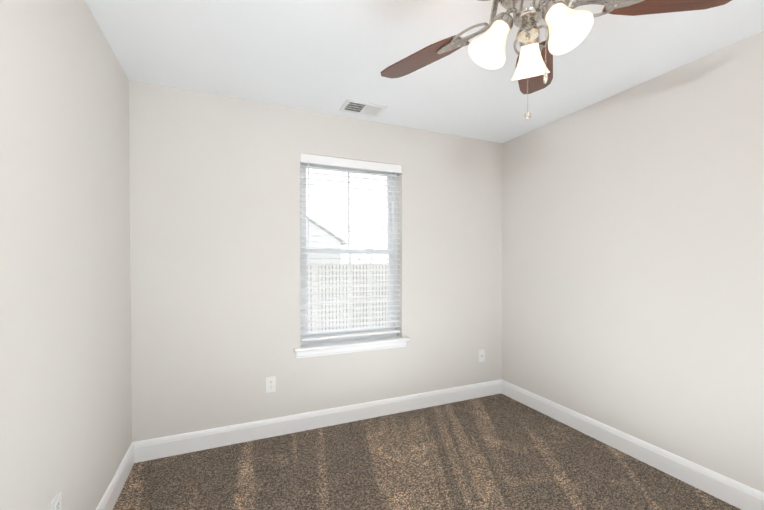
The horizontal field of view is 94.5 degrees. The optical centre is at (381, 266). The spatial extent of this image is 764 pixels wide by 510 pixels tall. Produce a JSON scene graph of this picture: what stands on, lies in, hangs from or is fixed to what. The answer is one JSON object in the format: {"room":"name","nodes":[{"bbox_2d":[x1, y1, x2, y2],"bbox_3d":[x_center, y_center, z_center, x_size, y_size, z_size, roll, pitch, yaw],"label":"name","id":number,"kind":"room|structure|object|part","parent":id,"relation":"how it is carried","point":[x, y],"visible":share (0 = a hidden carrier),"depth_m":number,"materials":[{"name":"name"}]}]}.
{"room":"empty bedroom","nodes":[
{"label":"empty bedroom","id":0,"kind":"room"},
{"bbox_2d":[0,0,131,509],"bbox_3d":[-0.965,0.062,0.579,0.160,2.440,3.890,0,1,-23],"label":"wall","id":1,"kind":"structure","parent":0,"point":[65,369],"depth_m":1.33,"materials":[{"name":"beige paint"}]},
{"bbox_2d":[50,491,60,509],"bbox_3d":[-1.167,0.881,1.266,0.008,0.114,0.070,0,1,-23],"label":"outlet","id":2,"kind":"object","parent":1,"relation":"attached to","point":[55,504],"visible":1,"depth_m":1.26,"materials":[{"name":"white plastic"}]},
{"bbox_2d":[96,442,135,509],"bbox_3d":[-0.885,1.216,0.630,0.015,0.131,3.570,0,1,-23],"label":"baseboard","id":3,"kind":"structure","parent":1,"relation":"attached to","point":[108,501],"depth_m":1.95,"materials":[{"name":"white wood"}]},
{"bbox_2d":[129,80,502,441],"bbox_3d":[-0.246,0.031,2.925,3.027,2.440,0.160,0,1,-23],"label":"wall","id":4,"kind":"structure","parent":0,"point":[215,257],"depth_m":2.58,"materials":[{"name":"beige paint"}]},
{"bbox_2d":[266,376,275,392],"bbox_3d":[-0.817,0.871,2.596,0.070,0.114,0.008,0,1,-23],"label":"electrical outlet","id":5,"kind":"object","parent":4,"relation":"attached to","point":[271,384],"visible":1,"depth_m":2.59,"materials":[{"name":"white plastic"}]},
{"bbox_2d":[136,380,499,462],"bbox_3d":[-0.211,1.187,2.861,2.970,0.131,0.015,0,1,-23],"label":"baseboard","id":6,"kind":"structure","parent":4,"relation":"attached to","point":[161,447],"depth_m":2.67,"materials":[{"name":"white wood"}]},
{"bbox_2d":[294,162,409,357],"bbox_3d":[-0.249,-0.083,2.905,0.966,1.554,0.210,0,1,-23],"label":"window","id":7,"kind":"structure","parent":4,"relation":"in","point":[390,232],"depth_m":2.92,"materials":[{"name":"white plastic"}]},
{"bbox_2d":[307,254,388,330],"bbox_3d":[-0.288,0.216,2.998,0.778,0.699,0.008,0,1,-23],"label":"screen","id":8,"kind":"object","parent":7,"relation":"attached to","point":[351,287],"depth_m":3.01,"materials":[{"name":"white plastic"}]},
{"bbox_2d":[300,153,401,340],"bbox_3d":[-0.237,-0.141,2.877,0.856,1.430,0.066,0,1,-23],"label":"window blind","id":9,"kind":"object","parent":7,"relation":"attached to","point":[341,162],"visible":0.88,"depth_m":2.85,"materials":[{"name":"white plastic"}]},
{"bbox_2d":[478,350,484,361],"bbox_3d":[0.951,0.855,3.363,0.070,0.114,0.009,0,1,-23],"label":"jack","id":10,"kind":"object","parent":4,"relation":"attached to","point":[481,355],"visible":1,"depth_m":3.36,"materials":[{"name":"white plastic"}]},
{"bbox_2d":[85,0,763,142],"bbox_3d":[0.496,-1.216,1.197,3.347,0.100,3.890,0,1,-23],"label":"ceiling","id":11,"kind":"structure","parent":0,"point":[328,56],"depth_m":1.95,"materials":[{"name":"white paint"}]},
{"bbox_2d":[339,99,387,116],"bbox_3d":[-0.140,-1.181,2.649,0.316,0.009,0.200,0,1,-23],"label":"ceiling vent","id":12,"kind":"object","parent":11,"relation":"in","point":[361,108],"visible":1,"depth_m":2.64,"materials":[{"name":"white metal"}]},
{"bbox_2d":[381,0,731,118],"bbox_3d":[0.466,-0.834,1.174,1.249,0.662,1.280,0,1,-23],"label":"ceiling fan","id":13,"kind":"object","parent":11,"relation":"hanging from","point":[568,28],"visible":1,"depth_m":1.20,"materials":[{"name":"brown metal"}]},
{"bbox_3d":[0.167,-0.890,1.521,0.409,0.006,0.152,1,13,44],"label":"blade","id":14,"kind":"part","parent":13,"relation":"part of","materials":[{"name":"brown wood"}]},
{"bbox_3d":[0.495,-0.757,1.179,0.369,0.149,0.360,0,1,-23],"label":"lamp shade","id":15,"kind":"part","parent":13,"relation":"part of","materials":[{"name":"white glass"}]},
{"bbox_3d":[0.699,-0.891,1.615,0.152,0.006,0.409,-13,-5,26],"label":"blade","id":16,"kind":"part","parent":13,"relation":"part of","materials":[{"name":"brown wood"}]},
{"bbox_3d":[0.953,-0.885,1.138,0.409,0.006,0.152,0,-11,8],"label":"blade","id":17,"kind":"part","parent":13,"relation":"part of","materials":[{"name":"brown wood"}]},
{"bbox_2d":[113,393,740,509],"bbox_3d":[0.496,1.304,1.231,3.347,0.060,3.890,0,1,-23],"label":"floor","id":18,"kind":"structure","parent":0,"point":[500,451],"depth_m":2.17,"materials":[{"name":"carpet"}]},
{"bbox_2d":[501,31,763,492],"bbox_3d":[1.958,0.045,1.849,0.160,2.440,3.890,0,1,-23],"label":"wall","id":19,"kind":"structure","parent":0,"point":[632,261],"depth_m":2.22,"materials":[{"name":"beige paint"}]},
{"bbox_2d":[500,379,763,509],"bbox_3d":[1.878,1.200,1.829,0.015,0.131,3.570,0,1,-23],"label":"baseboard","id":20,"kind":"structure","parent":19,"relation":"attached to","point":[739,495],"depth_m":2.23,"materials":[{"name":"white wood"}]},
{"label":"outside","id":21,"kind":"structure","parent":0,"visible":0},
{"bbox_3d":[-12.441,2.604,28.838,60.000,0.200,56.985,0,1,-23],"label":"ground","id":22,"kind":"structure","parent":21,"visible":0},
{"bbox_2d":[306,215,347,263],"bbox_3d":[-7.372,-0.537,29.173,6.000,6.069,10.800,0,1,-23],"label":"house","id":23,"kind":"structure","parent":22,"relation":"on","point":[322,233],"depth_m":25.02,"materials":[{"name":"white"}]},
{"bbox_2d":[307,262,387,330],"bbox_3d":[-4.088,1.290,13.289,21.045,2.843,0.200,0,1,-23],"label":"fence","id":24,"kind":"object","parent":22,"relation":"on","point":[333,267],"depth_m":14.33,"materials":[{"name":"grey"}]}
]}

